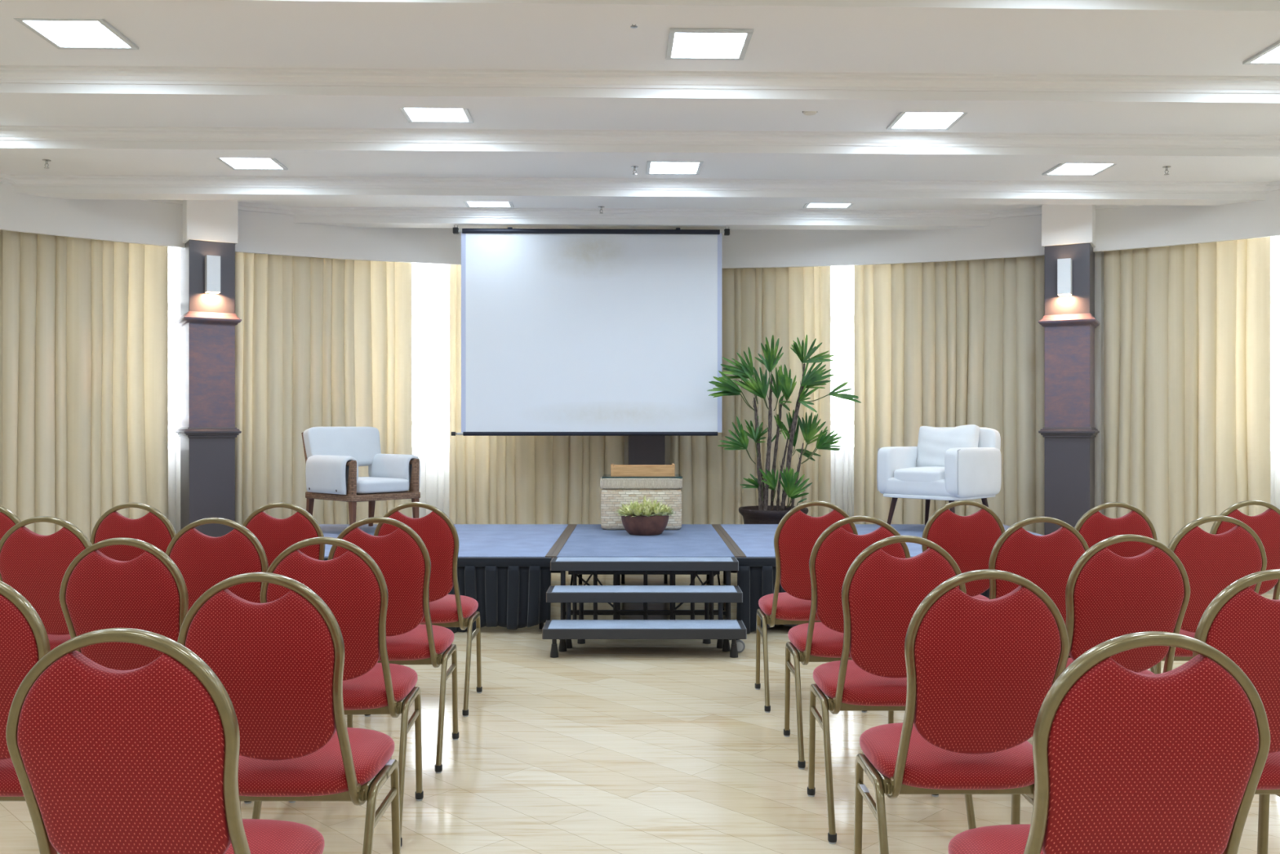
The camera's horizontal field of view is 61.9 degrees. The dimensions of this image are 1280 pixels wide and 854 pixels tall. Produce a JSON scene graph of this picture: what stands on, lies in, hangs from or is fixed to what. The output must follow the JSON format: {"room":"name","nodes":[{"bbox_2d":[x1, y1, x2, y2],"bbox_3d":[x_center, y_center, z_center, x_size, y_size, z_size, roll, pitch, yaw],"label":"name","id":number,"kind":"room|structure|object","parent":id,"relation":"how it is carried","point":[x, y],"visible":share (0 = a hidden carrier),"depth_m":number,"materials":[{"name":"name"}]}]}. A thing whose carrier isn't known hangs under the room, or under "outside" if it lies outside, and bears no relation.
{"room":"assembly chamber","nodes":[
{"label":"assembly chamber","id":0,"kind":"room"},
{"bbox_2d":[0,570,1279,853],"bbox_3d":[0.000,1.360,3.500,13.600,0.100,15.400,0,0,0],"label":"floor","id":1,"kind":"structure","parent":0,"point":[601,746],"depth_m":4.13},
{"bbox_2d":[0,505,21,540],"bbox_3d":[-2.930,0.824,5.020,0.473,0.972,0.548,0,0,0],"label":"banquet chair","id":2,"kind":"object","parent":1,"relation":"on","point":[8,519],"visible":0.12,"depth_m":4.75,"materials":[{"name":"red fabric"}]},
{"bbox_2d":[0,580,50,800],"bbox_3d":[-1.580,0.824,2.740,0.473,0.972,0.548,0,0,0],"label":"banquet chair","id":3,"kind":"object","parent":1,"relation":"on","point":[24,637],"visible":0.29,"depth_m":2.48,"materials":[{"name":"red fabric"}]},
{"bbox_2d":[0,515,92,650],"bbox_3d":[-2.260,0.824,4.300,0.473,0.972,0.548,0,0,0],"label":"banquet chair","id":4,"kind":"object","parent":1,"relation":"on","point":[35,565],"visible":0.31,"depth_m":4.04,"materials":[{"name":"red fabric"}]},
{"bbox_2d":[90,502,176,561],"bbox_3d":[-2.265,0.824,5.020,0.473,0.972,0.548,0,0,0],"label":"banquet chair","id":5,"kind":"object","parent":1,"relation":"on","point":[154,528],"visible":0.28,"depth_m":4.75,"materials":[{"name":"red fabric"}]},
{"bbox_2d":[59,537,251,804],"bbox_3d":[-1.586,0.824,3.520,0.473,0.972,0.548,0,0,0],"label":"banquet chair","id":6,"kind":"object","parent":1,"relation":"on","point":[148,592],"visible":0.39,"depth_m":3.26,"materials":[{"name":"red fabric"}]},
{"bbox_2d":[5,627,324,853],"bbox_3d":[-0.876,0.824,2.050,0.473,0.972,0.548,0,0,0],"label":"banquet chair","id":7,"kind":"object","parent":1,"relation":"on","point":[144,759],"visible":1,"depth_m":1.80,"materials":[{"name":"red fabric"}]},
{"bbox_2d":[174,200,241,537],"bbox_3d":[-3.616,-0.305,8.928,0.444,3.230,0.504,0,0,-31],"label":"pillar","id":8,"kind":"structure","parent":1,"relation":"on","point":[207,432],"depth_m":8.75,"materials":[{"name":"grey paint"}]},
{"bbox_2d":[204,254,220,293],"bbox_3d":[-3.485,-1.242,8.697,0.104,0.295,0.114,0,0,-31],"label":"wall lamp","id":9,"kind":"object","parent":8,"relation":"attached to","point":[212,263],"visible":1,"depth_m":8.65,"materials":[{"name":"white glass"}]},
{"bbox_2d":[165,517,268,611],"bbox_3d":[-1.590,0.824,4.240,0.473,0.972,0.548,0,0,0],"label":"banquet chair","id":10,"kind":"object","parent":1,"relation":"on","point":[203,561],"visible":0.31,"depth_m":3.98,"materials":[{"name":"red fabric"}]},
{"bbox_2d":[242,502,324,567],"bbox_3d":[-1.610,0.824,5.030,0.473,0.972,0.548,0,0,0],"label":"banquet chair","id":11,"kind":"object","parent":1,"relation":"on","point":[275,535],"visible":0.29,"depth_m":4.76,"materials":[{"name":"red fabric"}]},
{"bbox_2d":[177,572,400,853],"bbox_3d":[-0.888,0.824,2.740,0.473,0.972,0.548,0,0,0],"label":"banquet chair","id":12,"kind":"object","parent":1,"relation":"on","point":[279,663],"visible":0.78,"depth_m":2.51,"materials":[{"name":"red fabric"}]},
{"bbox_2d":[252,537,423,847],"bbox_3d":[-0.986,0.824,3.540,0.473,0.972,0.548,0,0,-2],"label":"banquet chair","id":13,"kind":"object","parent":1,"relation":"on","point":[352,584],"visible":0.68,"depth_m":3.31,"materials":[{"name":"red fabric"}]},
{"bbox_2d":[327,516,458,773],"bbox_3d":[-0.990,0.824,4.270,0.473,0.972,0.548,0,0,-1],"label":"banquet chair","id":14,"kind":"object","parent":1,"relation":"on","point":[402,557],"visible":0.56,"depth_m":4.06,"materials":[{"name":"red fabric"}]},
{"bbox_2d":[364,502,482,716],"bbox_3d":[-1.012,0.824,5.060,0.473,0.972,0.548,0,0,0],"label":"banquet chair","id":15,"kind":"object","parent":1,"relation":"on","point":[439,535],"visible":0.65,"depth_m":4.84,"materials":[{"name":"red fabric"}]},
{"bbox_2d":[319,524,573,629],"bbox_3d":[-1.790,1.067,7.930,2.440,0.486,2.240,0,0,0],"label":"stage platform","id":16,"kind":"object","parent":1,"relation":"on","point":[476,540],"visible":0.1,"depth_m":7.96,"materials":[{"name":"blue carpet"}]},
{"bbox_2d":[301,426,420,526],"bbox_3d":[-2.211,0.410,8.441,0.741,0.825,0.710,0,0,43],"label":"armchair","id":17,"kind":"object","parent":16,"relation":"on","point":[333,455],"visible":0.99,"depth_m":8.38,"materials":[{"name":"grey fabric"}]},
{"bbox_2d":[305,454,358,494],"bbox_3d":[-2.372,0.363,8.205,0.546,0.288,0.146,0,0,43],"label":"cushion","id":18,"kind":"object","parent":17,"relation":"on","point":[326,474],"depth_m":8.12,"materials":[{"name":"grey fabric"}]},
{"bbox_2d":[302,426,381,466],"bbox_3d":[-2.390,0.159,8.607,0.176,0.323,0.651,0,0,43],"label":"cushion","id":19,"kind":"object","parent":17,"relation":"on","point":[362,443],"depth_m":8.55,"materials":[{"name":"grey fabric"}]},
{"bbox_2d":[346,476,408,493],"bbox_3d":[-2.174,0.456,8.406,0.620,0.111,0.505,0,0,43],"label":"seat cushion","id":20,"kind":"object","parent":17,"relation":"on","point":[362,485],"depth_m":8.20,"materials":[{"name":"grey fabric"}]},
{"bbox_2d":[368,453,420,489],"bbox_3d":[-1.987,0.363,8.617,0.546,0.288,0.146,0,0,43],"label":"cushion","id":21,"kind":"object","parent":17,"relation":"on","point":[400,466],"depth_m":8.52,"materials":[{"name":"grey fabric"}]},
{"bbox_2d":[324,557,551,632],"bbox_3d":[-1.785,1.069,6.771,2.445,0.475,0.073,0,0,0],"label":"stage skirt","id":22,"kind":"object","parent":16,"relation":"attached to","point":[509,593],"visible":0.25,"depth_m":6.76,"materials":[{"name":"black fabric"}]},
{"bbox_2d":[542,556,746,657],"bbox_3d":[0.029,1.066,6.379,1.162,0.488,0.722,0,0,0],"label":"steps","id":23,"kind":"structure","parent":1,"relation":"on","point":[565,629],"depth_m":6.30,"materials":[{"name":"grey metal"}]},
{"bbox_2d":[551,524,740,619],"bbox_3d":[0.036,1.067,7.930,1.210,0.486,2.240,0,0,0],"label":"stage platform","id":24,"kind":"object","parent":1,"relation":"on","point":[581,540],"visible":0.42,"depth_m":7.51,"materials":[{"name":"blue carpet"}]},
{"bbox_2d":[600,474,682,529],"bbox_3d":[0.011,0.611,8.740,0.662,0.426,0.472,0,0,0],"label":"chest","id":25,"kind":"object","parent":24,"relation":"on","point":[615,490],"visible":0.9,"depth_m":8.51,"materials":[{"name":"beige brick"}]},
{"bbox_2d":[610,463,675,475],"bbox_3d":[0.023,0.351,8.780,0.520,0.094,0.244,0,0,0],"label":"wooden crate","id":26,"kind":"object","parent":25,"relation":"on","point":[615,469],"visible":1,"depth_m":8.66,"materials":[{"name":"brown wood"}]},
{"bbox_2d":[614,495,675,535],"bbox_3d":[0.040,0.675,8.233,0.491,0.298,0.491,0,0,0],"label":"potted plant","id":27,"kind":"object","parent":24,"relation":"on","point":[646,518],"visible":1,"depth_m":8.09,"materials":[{"name":"green plant"}]},
{"bbox_2d":[628,435,664,464],"bbox_3d":[0.063,-0.140,10.203,0.380,2.900,0.315,0,0,0],"label":"pillar","id":28,"kind":"structure","parent":1,"relation":"on","point":[642,450],"depth_m":10.06,"materials":[{"name":"grey paint"}]},
{"bbox_2d":[706,334,861,524],"bbox_3d":[1.244,0.239,9.312,1.339,2.141,0.717,0,0,0],"label":"potted palm","id":29,"kind":"object","parent":1,"relation":"on","point":[762,513],"visible":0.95,"depth_m":9.31,"materials":[{"name":"green plant"}]},
{"bbox_2d":[755,501,866,712],"bbox_3d":[0.808,0.824,5.130,0.473,0.972,0.548,0,0,0],"label":"banquet chair","id":30,"kind":"object","parent":1,"relation":"on","point":[796,535],"visible":0.66,"depth_m":4.91,"materials":[{"name":"red fabric"}]},
{"bbox_2d":[783,515,910,769],"bbox_3d":[0.842,0.824,4.320,0.473,0.972,0.548,0,0,0],"label":"banquet chair","id":31,"kind":"object","parent":1,"relation":"on","point":[833,553],"visible":0.54,"depth_m":4.10,"materials":[{"name":"red fabric"}]},
{"bbox_2d":[715,524,1043,583],"bbox_3d":[1.861,1.067,7.930,2.438,0.486,2.240,0,0,0],"label":"deck","id":32,"kind":"object","parent":1,"relation":"on","point":[749,540],"visible":0.16,"depth_m":8.20,"materials":[{"name":"blue carpet"}]},
{"bbox_2d":[736,557,989,633],"bbox_3d":[1.839,1.069,6.770,2.462,0.475,0.072,0,0,0],"label":"stage skirt","id":33,"kind":"object","parent":32,"relation":"attached to","point":[756,576],"visible":0.09,"depth_m":6.76,"materials":[{"name":"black fabric"}]},
{"bbox_2d":[876,424,1001,524],"bbox_3d":[2.390,0.401,8.504,0.715,0.842,0.742,0,0,45],"label":"armchair","id":34,"kind":"object","parent":32,"relation":"on","point":[962,462],"visible":0.99,"depth_m":8.39,"materials":[{"name":"fabric"}]},
{"bbox_2d":[893,466,944,481],"bbox_3d":[2.354,0.382,8.468,0.465,0.135,0.630,0,0,45],"label":"seat cushion","id":35,"kind":"object","parent":34,"relation":"on","point":[901,473],"depth_m":8.26,"materials":[{"name":"white fabric"}]},
{"bbox_2d":[916,424,979,466],"bbox_3d":[2.476,0.178,8.604,0.516,0.396,0.269,0,0,45],"label":"pillow","id":36,"kind":"object","parent":34,"relation":"on","point":[933,443],"depth_m":8.52,"materials":[{"name":"white fabric"}]},
{"bbox_2d":[807,535,976,844],"bbox_3d":[0.828,0.824,3.590,0.473,0.972,0.548,0,0,0],"label":"banquet chair","id":37,"kind":"object","parent":1,"relation":"on","point":[882,592],"visible":0.67,"depth_m":3.37,"materials":[{"name":"red fabric"}]},
{"bbox_2d":[853,568,1069,853],"bbox_3d":[0.828,0.824,2.790,0.473,0.972,0.548,0,0,0],"label":"banquet chair","id":38,"kind":"object","parent":1,"relation":"on","point":[980,673],"visible":0.84,"depth_m":2.57,"materials":[{"name":"red fabric"}]},
{"bbox_2d":[921,500,1004,599],"bbox_3d":[1.500,0.824,5.180,0.473,0.972,0.548,0,0,0],"label":"banquet chair","id":39,"kind":"object","parent":1,"relation":"on","point":[970,540],"visible":0.4,"depth_m":4.92,"materials":[{"name":"red fabric"}]},
{"bbox_2d":[988,516,1088,657],"bbox_3d":[1.520,0.824,4.290,0.473,0.972,0.548,0,0,0],"label":"banquet chair","id":40,"kind":"object","parent":1,"relation":"on","point":[1046,561],"visible":0.37,"depth_m":4.03,"materials":[{"name":"red fabric"}]},
{"bbox_2d":[1038,204,1099,535],"bbox_3d":[3.661,-0.305,9.084,0.444,3.230,0.504,0,0,28],"label":"pillar","id":41,"kind":"structure","parent":1,"relation":"on","point":[1069,322],"depth_m":8.89,"materials":[{"name":"grey paint"}]},
{"bbox_2d":[1057,257,1071,296],"bbox_3d":[3.527,-1.242,8.854,0.104,0.295,0.114,0,0,28],"label":"wall lamp","id":42,"kind":"object","parent":41,"relation":"attached to","point":[1064,265],"visible":1,"depth_m":8.81,"materials":[{"name":"white glass"}]},
{"bbox_2d":[948,631,1270,853],"bbox_3d":[0.852,0.824,2.020,0.473,0.972,0.548,0,0,0],"label":"banquet chair","id":43,"kind":"object","parent":1,"relation":"on","point":[1126,761],"visible":1,"depth_m":1.76,"materials":[{"name":"red fabric"}]},
{"bbox_2d":[1074,502,1157,674],"bbox_3d":[2.140,0.824,5.060,0.473,0.972,0.548,0,0,0],"label":"banquet chair","id":44,"kind":"object","parent":1,"relation":"on","point":[1094,526],"visible":0.2,"depth_m":4.79,"materials":[{"name":"red fabric"}]},
{"bbox_2d":[1063,533,1190,674],"bbox_3d":[1.545,0.824,3.620,0.473,0.972,0.548,0,0,0],"label":"banquet chair","id":45,"kind":"object","parent":1,"relation":"on","point":[1108,595],"visible":0.48,"depth_m":3.36,"materials":[{"name":"red fabric"}]},
{"bbox_2d":[1160,515,1266,661],"bbox_3d":[2.210,0.824,4.340,0.473,0.972,0.548,0,0,0],"label":"banquet chair","id":46,"kind":"object","parent":1,"relation":"on","point":[1211,562],"visible":0.28,"depth_m":4.08,"materials":[{"name":"red fabric"}]},
{"bbox_2d":[1155,500,1279,673],"bbox_3d":[2.830,0.824,5.180,0.473,0.972,0.548,0,0,0],"label":"banquet chair","id":47,"kind":"object","parent":1,"relation":"on","point":[1266,525],"visible":0.21,"depth_m":4.91,"materials":[{"name":"red fabric"}]},
{"bbox_2d":[1192,568,1279,853],"bbox_3d":[1.520,0.824,2.790,0.473,0.972,0.548,0,0,0],"label":"banquet chair","id":48,"kind":"object","parent":1,"relation":"on","point":[1242,624],"visible":0.41,"depth_m":2.53,"materials":[{"name":"red fabric"}]},
{"bbox_2d":[0,17,1279,210],"bbox_3d":[0.000,-1.975,3.500,13.600,0.150,15.400,0,0,0],"label":"ceiling","id":49,"kind":"structure","parent":0,"point":[160,42],"depth_m":5.67,"materials":[{"name":"white paint"}]},
{"bbox_2d":[42,159,51,168],"bbox_3d":[-4.222,-1.871,7.590,0.056,0.058,0.056,0,0,0],"label":"sprinkler","id":50,"kind":"object","parent":49,"relation":"attached to","point":[46,160],"visible":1,"depth_m":7.58,"materials":[{"name":"silver metal"}]},
{"bbox_2d":[13,17,138,49],"bbox_3d":[-2.700,-1.893,5.131,0.400,0.014,0.400,0,0,-1],"label":"recessed light","id":51,"kind":"object","parent":49,"relation":"in","point":[62,33],"visible":0.94,"depth_m":5.13,"materials":[{"name":"white plastic"}]},
{"bbox_2d":[24,20,128,46],"bbox_3d":[-2.700,-1.895,5.131,0.344,0.006,0.344,0,0,-1],"label":"diffuser","id":52,"kind":"object","parent":51,"relation":"attached to","point":[57,33],"depth_m":5.12,"materials":[{"name":"white plastic"}]},
{"bbox_2d":[217,158,288,169],"bbox_3d":[-2.780,-1.893,7.629,0.400,0.014,0.400,0,0,-1],"label":"recessed light","id":53,"kind":"object","parent":49,"relation":"in","point":[233,163],"visible":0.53,"depth_m":7.67,"materials":[{"name":"white plastic"}]},
{"bbox_2d":[399,107,473,123],"bbox_3d":[-1.228,-1.893,6.420,0.400,0.014,0.400,0,0,-1],"label":"recessed light","id":54,"kind":"object","parent":49,"relation":"in","point":[411,114],"visible":0.58,"depth_m":6.48,"materials":[{"name":"white plastic"}]},
{"bbox_2d":[463,201,514,208],"bbox_3d":[-1.280,-1.893,8.981,0.400,0.014,0.400,0,0,-1],"label":"recessed light","id":55,"kind":"object","parent":49,"relation":"in","point":[468,204],"visible":0.49,"depth_m":9.07,"materials":[{"name":"white plastic"}]},
{"bbox_2d":[467,201,510,206],"bbox_3d":[-1.280,-1.895,8.981,0.344,0.006,0.344,0,0,-1],"label":"diffuser","id":56,"kind":"object","parent":55,"relation":"attached to","point":[469,203],"depth_m":9.04,"materials":[{"name":"white plastic"}]},
{"bbox_2d":[451,225,729,435],"bbox_3d":[-0.433,-0.911,9.417,2.454,1.978,0.056,0,0,-1],"label":"projection screen","id":57,"kind":"object","parent":49,"relation":"hanging from","point":[565,331],"visible":1,"depth_m":9.42,"materials":[{"name":"fabric"}]},
{"bbox_2d":[598,205,604,213],"bbox_3d":[-0.334,-1.871,9.200,0.056,0.058,0.056,0,0,0],"label":"sprinkler","id":58,"kind":"object","parent":49,"relation":"attached to","point":[600,206],"visible":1,"depth_m":9.19,"materials":[{"name":"silver metal"}]},
{"bbox_2d":[630,24,637,28],"bbox_3d":[-0.028,-1.871,4.915,0.056,0.058,0.056,0,0,0],"label":"sprinkler","id":59,"kind":"object","parent":49,"relation":"attached to","point":[633,26],"visible":0.37,"depth_m":4.91,"materials":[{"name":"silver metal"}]},
{"bbox_2d":[631,165,638,174],"bbox_3d":[-0.039,-1.871,7.785,0.056,0.058,0.056,0,0,0],"label":"sprinkler","id":60,"kind":"object","parent":49,"relation":"attached to","point":[634,167],"visible":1,"depth_m":7.78,"materials":[{"name":"silver metal"}]},
{"bbox_2d":[0,0,1279,30],"bbox_3d":[-0.119,-1.843,4.588,13.400,0.135,0.340,0,0,-1],"label":"ceiling beam","id":61,"kind":"structure","parent":49,"relation":"attached to","point":[1207,15],"depth_m":4.55,"materials":[{"name":"white paint"}]},
{"bbox_2d":[645,160,703,174],"bbox_3d":[0.248,-1.893,7.775,0.400,0.014,0.400,0,0,-1],"label":"recessed light","id":62,"kind":"object","parent":49,"relation":"in","point":[653,167],"visible":0.82,"depth_m":7.79,"materials":[{"name":"white plastic"}]},
{"bbox_2d":[649,162,698,173],"bbox_3d":[0.248,-1.895,7.775,0.344,0.006,0.344,0,0,-1],"label":"diffuser","id":63,"kind":"object","parent":62,"relation":"attached to","point":[655,167],"depth_m":7.79,"materials":[{"name":"white plastic"}]},
{"bbox_2d":[665,27,753,60],"bbox_3d":[0.337,-1.893,5.282,0.400,0.014,0.400,0,0,-1],"label":"recessed light","id":64,"kind":"object","parent":49,"relation":"in","point":[683,43],"visible":1,"depth_m":5.26,"materials":[{"name":"white plastic"}]},
{"bbox_2d":[671,32,746,57],"bbox_3d":[0.337,-1.895,5.282,0.344,0.006,0.344,0,0,-1],"label":"diffuser","id":65,"kind":"object","parent":64,"relation":"attached to","point":[683,44],"depth_m":5.28,"materials":[{"name":"white plastic"}]},
{"bbox_2d":[801,111,817,115],"bbox_3d":[1.009,-1.877,6.330,0.110,0.045,0.110,0,0,0],"label":"smoke detector","id":66,"kind":"object","parent":49,"relation":"attached to","point":[806,113],"visible":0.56,"depth_m":6.31,"materials":[{"name":"beige plastic"}]},
{"bbox_2d":[803,203,853,208],"bbox_3d":[1.610,-1.893,9.007,0.400,0.014,0.400,0,0,-1],"label":"recessed light","id":67,"kind":"object","parent":49,"relation":"in","point":[806,205],"visible":0.48,"depth_m":9.11,"materials":[{"name":"white plastic"}]},
{"bbox_2d":[807,203,849,207],"bbox_3d":[1.610,-1.895,9.007,0.344,0.006,0.344,0,0,-1],"label":"diffuser","id":68,"kind":"object","parent":67,"relation":"attached to","point":[809,205],"depth_m":9.11,"materials":[{"name":"white"}]},
{"bbox_2d":[886,111,967,129],"bbox_3d":[1.766,-1.893,6.573,0.400,0.014,0.400,0,0,-1],"label":"recessed light","id":69,"kind":"object","parent":49,"relation":"in","point":[904,120],"visible":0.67,"depth_m":6.58,"materials":[{"name":"white plastic"}]},
{"bbox_2d":[1042,163,1115,175],"bbox_3d":[3.220,-1.893,7.805,0.400,0.014,0.400,0,0,-1],"label":"recessed light","id":70,"kind":"object","parent":49,"relation":"in","point":[1061,169],"visible":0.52,"depth_m":7.84,"materials":[{"name":"white plastic"}]},
{"bbox_2d":[1162,165,1170,174],"bbox_3d":[3.844,-1.871,7.785,0.056,0.058,0.056,0,0,0],"label":"sprinkler","id":71,"kind":"object","parent":49,"relation":"attached to","point":[1164,166],"visible":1,"depth_m":7.78,"materials":[{"name":"silver metal"}]},
{"bbox_2d":[1242,40,1279,64],"bbox_3d":[3.341,-1.893,5.357,0.400,0.014,0.400,0,0,-1],"label":"recessed light","id":72,"kind":"object","parent":49,"relation":"in","point":[1271,55],"visible":1,"depth_m":5.46,"materials":[{"name":"white"}]},
{"bbox_2d":[1253,46,1279,62],"bbox_3d":[3.341,-1.895,5.357,0.344,0.006,0.344,0,0,-1],"label":"diffuser","id":73,"kind":"object","parent":72,"relation":"attached to","point":[1273,55],"depth_m":5.45,"materials":[{"name":"white plastic"}]},
{"bbox_2d":[0,182,1279,514],"bbox_3d":[0.019,-0.305,8.492,13.986,3.230,4.530,0,0,0],"label":"wall","id":74,"kind":"structure","parent":0,"point":[130,221],"depth_m":9.26,"materials":[{"name":"white paint"}]},
{"bbox_2d":[0,230,2,506],"bbox_3d":[-5.270,-0.168,7.893,0.086,2.925,1.200,0,0,43],"label":"curtain","id":75,"kind":"object","parent":74,"relation":"hanging from","point":[1,231],"visible":0.1,"depth_m":8.23,"materials":[{"name":"beige fabric"}]},
{"bbox_2d":[2,230,168,541],"bbox_3d":[-4.387,-0.168,8.500,1.192,2.925,0.100,0,0,-37],"label":"curtain","id":76,"kind":"object","parent":74,"relation":"hanging from","point":[85,322],"visible":0.79,"depth_m":8.44,"materials":[{"name":"beige fabric"}]},
{"bbox_2d":[168,246,180,533],"bbox_3d":[-3.930,-0.168,9.042,0.294,2.925,0.027,0,0,-32],"label":"sheer curtain","id":77,"kind":"object","parent":74,"relation":"hanging from","point":[174,253],"visible":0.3,"depth_m":9.03,"materials":[{"name":"white fabric"}]},
{"bbox_2d":[235,252,412,524],"bbox_3d":[-2.782,-0.168,9.458,1.522,2.925,0.110,0,0,-22],"label":"curtain","id":78,"kind":"object","parent":74,"relation":"hanging from","point":[320,342],"visible":0.65,"depth_m":9.44,"materials":[{"name":"beige fabric"}]},
{"bbox_2d":[412,262,449,518],"bbox_3d":[-1.944,-0.168,9.952,0.528,2.925,0.029,0,0,-18],"label":"sheer curtain","id":79,"kind":"object","parent":74,"relation":"hanging from","point":[430,282],"visible":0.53,"depth_m":9.95,"materials":[{"name":"white fabric"}]},
{"bbox_2d":[448,264,623,524],"bbox_3d":[-0.961,-0.168,10.023,1.636,2.925,0.108,0,0,-8],"label":"curtain","id":80,"kind":"object","parent":74,"relation":"hanging from","point":[494,479],"visible":0.33,"depth_m":9.99,"materials":[{"name":"beige fabric"}]},
{"bbox_2d":[0,65,1279,115],"bbox_3d":[-0.152,-1.843,5.858,13.400,0.135,0.340,0,0,-1],"label":"ceiling beam","id":81,"kind":"structure","parent":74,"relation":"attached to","point":[20,85],"depth_m":5.76,"materials":[{"name":"white paint"}]},
{"bbox_2d":[0,125,1279,164],"bbox_3d":[-0.182,-1.843,6.998,13.400,0.135,0.340,0,0,-1],"label":"ceiling beam","id":82,"kind":"structure","parent":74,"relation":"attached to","point":[15,140],"depth_m":6.89,"materials":[{"name":"white paint"}]},
{"bbox_2d":[9,174,1270,205],"bbox_3d":[-0.216,-1.843,8.317,13.400,0.135,0.340,0,0,-1],"label":"trim","id":83,"kind":"structure","parent":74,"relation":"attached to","point":[55,186],"depth_m":8.22,"materials":[{"name":"white paint"}]},
{"bbox_2d":[0,173,1279,230],"bbox_3d":[-0.072,-1.875,8.514,11.830,0.070,2.992,0,0,-3],"label":"trim","id":84,"kind":"structure","parent":74,"relation":"attached to","point":[4,178],"depth_m":9.12,"materials":[{"name":"white paint"}]},
{"bbox_2d":[289,206,995,230],"bbox_3d":[-0.246,-1.843,9.447,13.400,0.135,0.340,0,0,-1],"label":"trim","id":85,"kind":"structure","parent":74,"relation":"attached to","point":[360,217],"depth_m":9.34,"materials":[{"name":"white paint"}]},
{"bbox_2d":[671,266,831,524],"bbox_3d":[1.038,-0.168,10.067,1.504,2.925,0.093,0,0,7],"label":"curtain","id":86,"kind":"object","parent":74,"relation":"hanging from","point":[787,304],"visible":0.43,"depth_m":10.06,"materials":[{"name":"beige fabric"}]},
{"bbox_2d":[831,265,853,516],"bbox_3d":[1.931,-0.168,10.068,0.359,2.925,0.030,0,0,13],"label":"sheer curtain","id":87,"kind":"object","parent":74,"relation":"hanging from","point":[842,277],"visible":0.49,"depth_m":10.07,"materials":[{"name":"white fabric"}]},
{"bbox_2d":[853,255,1044,535],"bbox_3d":[2.783,-0.168,9.635,1.686,2.925,0.115,0,0,21],"label":"curtain","id":88,"kind":"object","parent":74,"relation":"hanging from","point":[958,343],"visible":0.72,"depth_m":9.65,"materials":[{"name":"beige fabric"}]},
{"bbox_2d":[1094,251,1101,512],"bbox_3d":[3.890,-0.168,9.156,0.127,2.925,0.021,0,0,29],"label":"sheer curtain","id":89,"kind":"object","parent":74,"relation":"hanging from","point":[1097,255],"visible":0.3,"depth_m":9.13,"materials":[{"name":"white fabric"}]},
{"bbox_2d":[1103,236,1271,591],"bbox_3d":[4.466,-0.168,8.766,1.231,2.925,0.099,0,0,36],"label":"curtain","id":90,"kind":"object","parent":74,"relation":"hanging from","point":[1187,327],"visible":0.73,"depth_m":8.78,"materials":[{"name":"beige fabric"}]},
{"bbox_2d":[1270,235,1279,588],"bbox_3d":[5.177,-0.168,8.436,0.428,2.925,0.028,0,0,40],"label":"sheer curtain","id":91,"kind":"object","parent":74,"relation":"hanging from","point":[1275,241],"visible":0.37,"depth_m":8.52,"materials":[{"name":"white fabric"}]},
{"bbox_2d":[621,514,668,535],"bbox_3d":[0.038,0.748,8.220,0.374,0.152,0.374,0,0,0],"label":"bowl","id":92,"kind":"object","parent":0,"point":[634,524],"depth_m":8.08,"materials":[{"name":"brown ceramic"}]},
{"bbox_2d":[738,505,808,524],"bbox_3d":[1.171,1.011,9.370,0.612,0.598,0.612,0,0,0],"label":"pot","id":93,"kind":"object","parent":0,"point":[757,514],"depth_m":9.18,"materials":[{"name":"brown ceramic"}]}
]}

